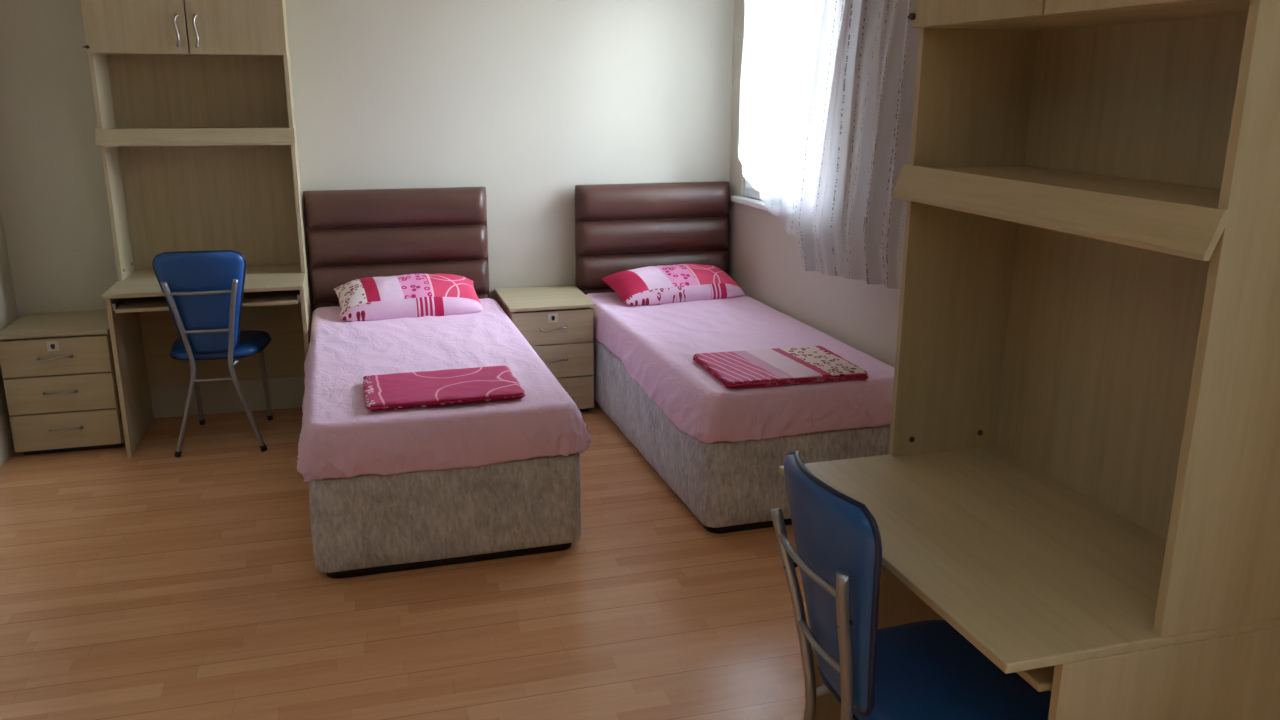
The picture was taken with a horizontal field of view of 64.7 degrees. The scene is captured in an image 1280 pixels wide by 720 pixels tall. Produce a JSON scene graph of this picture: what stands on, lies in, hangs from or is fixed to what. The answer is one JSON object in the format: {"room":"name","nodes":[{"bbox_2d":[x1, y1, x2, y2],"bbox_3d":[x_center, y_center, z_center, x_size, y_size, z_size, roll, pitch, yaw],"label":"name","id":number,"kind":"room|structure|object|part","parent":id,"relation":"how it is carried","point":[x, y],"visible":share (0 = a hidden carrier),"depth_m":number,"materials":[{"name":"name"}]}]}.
{"room":"dormitory bedroom","nodes":[
{"label":"dormitory bedroom","id":0,"kind":"room"},
{"bbox_2d":[0,207,17,467],"bbox_3d":[-1.972,0.034,1.007,0.200,2.620,7.600,-4,16,-16],"label":"wall","id":1,"kind":"structure","parent":0,"point":[8,309],"depth_m":4.57,"materials":[{"name":"beige paint"}]},
{"bbox_2d":[0,0,733,417],"bbox_3d":[-1.195,-1.086,5.138,4.057,2.620,0.200,-4,16,-16],"label":"wall","id":2,"kind":"structure","parent":0,"point":[527,102],"depth_m":5.05,"materials":[{"name":"beige paint"}]},
{"bbox_2d":[0,401,809,719],"bbox_3d":[-0.028,1.217,1.909,4.257,0.120,8.000,-4,16,-16],"label":"floor","id":3,"kind":"structure","parent":0,"point":[154,584],"depth_m":3.24,"materials":[{"name":"orange laminate"}]},
{"bbox_2d":[0,310,124,454],"bbox_3d":[-2.620,0.101,4.663,0.444,0.566,0.487,-4,16,-16],"label":"base cabinet","id":4,"kind":"object","parent":3,"relation":"on","point":[58,368],"visible":0.97,"depth_m":4.47,"materials":[{"name":"wood"}]},
{"bbox_3d":[-2.556,-0.006,4.408,0.143,0.025,0.033,-4,16,-16],"label":"handle","id":5,"kind":"part","parent":4,"relation":"part of","materials":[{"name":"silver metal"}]},
{"bbox_3d":[-2.563,-0.016,4.430,0.430,0.165,0.018,-4,16,-16],"label":"drawer","id":6,"kind":"part","parent":4,"relation":"part of","materials":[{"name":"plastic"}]},
{"bbox_3d":[-2.564,0.149,4.475,0.430,0.165,0.018,-4,16,-16],"label":"drawer","id":7,"kind":"part","parent":4,"relation":"part of","materials":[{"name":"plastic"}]},
{"bbox_3d":[-2.557,0.147,4.450,0.143,0.025,0.033,-4,16,-16],"label":"handle","id":8,"kind":"part","parent":4,"relation":"part of","materials":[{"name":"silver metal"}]},
{"bbox_3d":[-2.565,0.314,4.520,0.430,0.165,0.018,-4,16,-16],"label":"drawer","id":9,"kind":"part","parent":4,"relation":"part of","materials":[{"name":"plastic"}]},
{"bbox_3d":[-2.558,0.312,4.495,0.143,0.025,0.033,-4,16,-16],"label":"handle","id":10,"kind":"part","parent":4,"relation":"part of","materials":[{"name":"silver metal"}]},
{"bbox_2d":[80,0,311,458],"bbox_3d":[-1.969,-0.725,4.562,0.822,2.218,0.616,-4,16,-16],"label":"table","id":11,"kind":"object","parent":3,"relation":"on","point":[196,135],"visible":0.97,"depth_m":4.72,"materials":[{"name":"wood"}]},
{"bbox_3d":[-2.353,0.013,4.671,0.018,0.733,0.576,-4,16,-16],"label":"panel","id":12,"kind":"part","parent":11,"relation":"part of","materials":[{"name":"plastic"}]},
{"bbox_3d":[-2.158,-1.544,4.291,0.399,0.461,0.018,-4,16,-16],"label":"cupboard door","id":13,"kind":"part","parent":11,"relation":"part of","materials":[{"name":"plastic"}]},
{"bbox_3d":[-1.994,-1.419,4.347,0.021,0.140,0.033,-4,16,-16],"label":"handle","id":14,"kind":"part","parent":11,"relation":"part of","materials":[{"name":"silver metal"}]},
{"bbox_3d":[-1.921,-1.425,4.367,0.021,0.140,0.033,-4,16,-16],"label":"handle","id":15,"kind":"part","parent":11,"relation":"part of","materials":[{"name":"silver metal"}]},
{"bbox_2d":[112,127,288,128],"bbox_3d":[-2.007,-1.053,4.632,0.770,0.018,0.279,-4,16,-16],"label":"shelf","id":16,"kind":"object","parent":11,"relation":"attached to","point":[112,127],"depth_m":4.61,"materials":[{"name":"wood"}]},
{"bbox_2d":[112,290,300,312],"bbox_3d":[-1.955,-0.302,4.634,0.770,0.036,0.470,-4,16,-16],"label":"keyboard tray","id":17,"kind":"object","parent":11,"relation":"on","point":[139,304],"depth_m":4.49,"materials":[{"name":"beige wood"}]},
{"bbox_3d":[-2.049,-0.165,5.008,0.770,0.563,0.016,-4,16,-16],"label":"modesty panel","id":18,"kind":"part","parent":11,"relation":"part of","materials":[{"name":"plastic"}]},
{"bbox_3d":[-1.769,-1.571,4.399,0.399,0.461,0.018,-4,16,-16],"label":"cupboard door","id":19,"kind":"part","parent":11,"relation":"part of","materials":[{"name":"wood"}]},
{"bbox_3d":[-1.595,-0.041,4.882,0.018,0.733,0.576,-4,16,-16],"label":"panel","id":20,"kind":"part","parent":11,"relation":"part of","materials":[{"name":"wood"}]},
{"bbox_2d":[152,250,272,456],"bbox_3d":[-1.935,-0.076,4.631,0.428,0.934,0.541,-3,16,-13],"label":"desk chair","id":21,"kind":"object","parent":3,"relation":"on","point":[203,290],"visible":1,"depth_m":4.38,"materials":[{"name":"blue leather"}]},
{"bbox_3d":[-2.011,0.038,4.428,0.091,0.797,0.113,14,20,41],"label":"leg","id":22,"kind":"part","parent":21,"relation":"part of","materials":[{"name":"silver metal"}]},
{"bbox_3d":[-1.887,-0.247,4.375,0.363,0.458,0.112,-3,16,-13],"label":"backrest","id":23,"kind":"part","parent":21,"relation":"part of","materials":[{"name":"blue leather"}]},
{"bbox_3d":[-2.132,0.115,4.853,0.022,0.423,0.124,-5,16,-18],"label":"leg","id":24,"kind":"part","parent":21,"relation":"part of","materials":[{"name":"silver metal"}]},
{"bbox_3d":[-1.944,-0.074,4.674,0.417,0.053,0.404,-3,16,-13],"label":"seat","id":25,"kind":"part","parent":21,"relation":"part of","materials":[{"name":"blue leather"}]},
{"bbox_3d":[-1.816,-0.026,4.652,0.021,0.026,0.365,0,15,-2],"label":"seat rail","id":26,"kind":"part","parent":21,"relation":"part of","materials":[{"name":"silver metal"}]},
{"bbox_3d":[-1.768,0.025,4.482,0.113,0.797,0.091,6,16,21],"label":"leg","id":27,"kind":"part","parent":21,"relation":"part of","materials":[{"name":"silver metal"}]},
{"bbox_3d":[-1.832,0.098,4.921,0.022,0.423,0.124,-2,15,-8],"label":"leg","id":28,"kind":"part","parent":21,"relation":"part of","materials":[{"name":"silver metal"}]},
{"bbox_2d":[303,187,580,578],"bbox_3d":[-0.925,-0.071,4.282,0.927,1.112,2.014,-4,16,-16],"label":"bed","id":29,"kind":"object","parent":3,"relation":"on","point":[365,524],"visible":0.41,"depth_m":3.53,"materials":[{"name":"grey fabric"}]},
{"bbox_3d":[-1.220,-0.311,5.193,0.890,1.095,0.039,-4,16,-16],"label":"headboard","id":30,"kind":"part","parent":29,"relation":"part of","materials":[{"name":"brown leather"}]},
{"bbox_2d":[297,298,591,481],"bbox_3d":[-0.910,0.032,4.260,1.002,0.188,1.986,-4,16,-16],"label":"sheet","id":31,"kind":"object","parent":29,"relation":"on","point":[340,437],"visible":0.82,"depth_m":3.48,"materials":[{"name":"pink fabric"}]},
{"bbox_2d":[334,273,482,320],"bbox_3d":[-1.125,-0.319,4.920,0.690,0.178,0.357,-5,16,-18],"label":"pillow","id":32,"kind":"object","parent":31,"relation":"on","point":[408,295],"visible":0.98,"depth_m":4.81,"materials":[{"name":"fabric"}]},
{"bbox_2d":[363,366,525,410],"bbox_3d":[-0.709,0.096,3.616,0.543,0.028,0.386,-4,16,-16],"label":"duvet","id":33,"kind":"object","parent":31,"relation":"on","point":[394,391],"visible":1,"depth_m":3.55,"materials":[{"name":"fabric"}]},
{"bbox_2d":[494,285,596,411],"bbox_3d":[-0.491,-0.048,5.230,0.432,0.574,0.537,-4,16,-16],"label":"nightstand","id":34,"kind":"object","parent":3,"relation":"on","point":[556,321],"visible":0.66,"depth_m":5.02,"materials":[{"name":"wood"}]},
{"bbox_3d":[-0.427,-0.160,4.973,0.402,0.167,0.018,-4,16,-16],"label":"drawer","id":35,"kind":"part","parent":34,"relation":"part of","materials":[{"name":"wood"}]},
{"bbox_3d":[-0.420,-0.151,4.951,0.143,0.025,0.033,-4,16,-16],"label":"handle","id":36,"kind":"part","parent":34,"relation":"part of","materials":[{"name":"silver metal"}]},
{"bbox_3d":[-0.421,0.005,4.993,0.143,0.025,0.033,-4,16,-16],"label":"handle","id":37,"kind":"part","parent":34,"relation":"part of","materials":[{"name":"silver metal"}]},
{"bbox_3d":[-0.428,0.007,5.019,0.402,0.167,0.018,-4,16,-16],"label":"drawer","id":38,"kind":"part","parent":34,"relation":"part of","materials":[{"name":"wood"}]},
{"bbox_3d":[-0.429,0.174,5.064,0.402,0.167,0.018,-4,16,-16],"label":"drawer","id":39,"kind":"part","parent":34,"relation":"part of","materials":[{"name":"wood"}]},
{"bbox_2d":[575,181,890,533],"bbox_3d":[0.362,-0.161,4.635,0.869,1.112,2.019,-4,16,-17],"label":"bed","id":40,"kind":"object","parent":3,"relation":"on","point":[728,487],"visible":0.52,"depth_m":4.69,"materials":[{"name":"grey fabric"}]},
{"bbox_3d":[0.071,-0.402,5.550,0.862,1.095,0.039,-4,16,-17],"label":"headboard","id":41,"kind":"part","parent":40,"relation":"part of","materials":[{"name":"brown leather"}]},
{"bbox_2d":[586,292,894,443],"bbox_3d":[0.363,-0.046,4.607,0.911,0.208,1.999,-4,16,-17],"label":"sheet","id":42,"kind":"object","parent":40,"relation":"on","point":[656,345],"visible":0.8,"depth_m":4.03,"materials":[{"name":"pink fabric"}]},
{"bbox_2d":[602,264,744,305],"bbox_3d":[0.180,-0.407,5.282,0.699,0.161,0.346,-6,17,-23],"label":"pillow","id":43,"kind":"object","parent":42,"relation":"on","point":[661,284],"visible":1,"depth_m":5.17,"materials":[{"name":"fabric"}]},
{"bbox_2d":[693,346,868,387],"bbox_3d":[0.537,0.020,3.916,0.573,0.027,0.446,-4,16,-15],"label":"duvet","id":44,"kind":"object","parent":42,"relation":"on","point":[791,365],"visible":1,"depth_m":3.85,"materials":[{"name":"fabric"}]},
{"bbox_2d":[771,451,1050,719],"bbox_3d":[0.556,0.642,2.034,0.541,0.934,0.428,-4,16,-16],"label":"desk chair","id":45,"kind":"object","parent":3,"relation":"on","point":[920,670],"visible":0.97,"depth_m":1.93,"materials":[{"name":"blue leather"}]},
{"bbox_3d":[0.326,0.680,2.110,0.113,0.797,0.091,12,19,38],"label":"leg","id":46,"kind":"part","parent":45,"relation":"part of","materials":[{"name":"silver metal"}]},
{"bbox_3d":[0.505,0.665,2.151,0.365,0.026,0.021,-7,17,-26],"label":"seat rail","id":47,"kind":"part","parent":45,"relation":"part of","materials":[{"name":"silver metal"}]},
{"bbox_3d":[0.358,0.432,1.917,0.112,0.458,0.363,-4,16,-16],"label":"backrest","id":48,"kind":"part","parent":45,"relation":"part of","materials":[{"name":"blue leather"}]},
{"bbox_3d":[0.395,0.743,1.879,0.091,0.797,0.113,5,16,18],"label":"leg","id":49,"kind":"part","parent":45,"relation":"part of","materials":[{"name":"silver metal"}]},
{"bbox_3d":[0.597,0.652,2.049,0.404,0.053,0.417,-4,16,-16],"label":"seat","id":50,"kind":"part","parent":45,"relation":"part of","materials":[{"name":"blue plastic"}]},
{"bbox_2d":[778,0,1279,719],"bbox_3d":[0.731,-0.005,1.964,0.588,2.218,0.896,-4,16,-16],"label":"table","id":51,"kind":"object","parent":3,"relation":"on","point":[1079,477],"visible":0.94,"depth_m":1.97,"materials":[{"name":"wood"}]},
{"bbox_3d":[0.660,0.599,2.568,0.483,0.733,0.018,-4,16,-16],"label":"panel","id":52,"kind":"part","parent":51,"relation":"part of","materials":[{"name":"wood"}]},
{"bbox_3d":[0.661,-0.890,1.935,0.018,0.461,0.436,-4,16,-16],"label":"cupboard door","id":53,"kind":"part","parent":51,"relation":"part of","materials":[{"name":"wood"}]},
{"bbox_2d":[1016,665,1054,691],"bbox_3d":[0.718,0.408,2.069,0.377,0.036,0.844,-4,16,-16],"label":"keyboard tray","id":54,"kind":"object","parent":51,"relation":"on","point":[1042,679],"depth_m":1.66,"materials":[{"name":"beige wood"}]},
{"bbox_2d":[936,166,1220,207],"bbox_3d":[0.868,-0.325,1.913,0.287,0.018,0.844,-4,16,-16],"label":"shelf","id":55,"kind":"object","parent":51,"relation":"attached to","point":[1118,186],"depth_m":1.90,"materials":[{"name":"wood"}]},
{"bbox_3d":[0.783,-0.778,1.525,0.018,0.461,0.436,-4,16,-16],"label":"cupboard door","id":56,"kind":"part","parent":51,"relation":"part of","materials":[{"name":"wood"}]},
{"bbox_3d":[0.898,0.818,1.769,0.483,0.733,0.018,-4,16,-16],"label":"panel","id":57,"kind":"part","parent":51,"relation":"part of","materials":[{"name":"wood"}]},
{"bbox_2d":[727,0,899,367],"bbox_3d":[1.090,-0.771,4.018,0.220,2.620,3.306,-4,16,-17],"label":"wall","id":58,"kind":"structure","parent":0,"point":[765,260],"depth_m":4.92,"materials":[{"name":"beige paint"}]},
{"bbox_2d":[731,179,767,210],"bbox_3d":[0.757,-1.298,4.665,0.134,1.265,1.372,-4,16,-17],"label":"window","id":59,"kind":"structure","parent":58,"relation":"in","point":[750,192],"depth_m":5.29,"materials":[{"name":"white plastic"}]},
{"bbox_3d":[0.727,-0.700,4.819,0.070,0.030,1.372,-4,16,-17],"label":"sill","id":60,"kind":"part","parent":59,"relation":"part of","materials":[{"name":"white stone"}]},
{"bbox_3d":[0.678,-1.390,4.944,0.058,1.145,0.611,-4,16,-17],"label":"sash","id":61,"kind":"part","parent":59,"relation":"part of","materials":[{"name":"white plastic"}]},
{"bbox_3d":[0.788,-1.315,4.669,0.068,1.235,1.310,-4,16,-17],"label":"frame","id":62,"kind":"part","parent":59,"relation":"part of","materials":[{"name":"white plastic"}]},
{"bbox_3d":[0.829,-1.959,3.965,0.150,0.042,2.350,-4,16,-16],"label":"rail","id":63,"kind":"object","parent":58,"relation":"attached to","visible":0},
{"bbox_2d":[738,0,823,236],"bbox_3d":[0.659,-1.292,4.669,0.052,1.600,1.140,-4,16,-16],"label":"sheer curtain","id":64,"kind":"object","parent":63,"relation":"hanging from","point":[780,37],"visible":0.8,"depth_m":4.75,"materials":[{"name":"white fabric"}]},
{"bbox_2d":[795,0,919,288],"bbox_3d":[0.862,-1.041,3.745,0.093,1.598,1.298,-4,16,-16],"label":"pleated curtain","id":65,"kind":"object","parent":63,"relation":"hanging from","point":[849,222],"visible":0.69,"depth_m":3.85,"materials":[{"name":"white fabric"}]}
]}

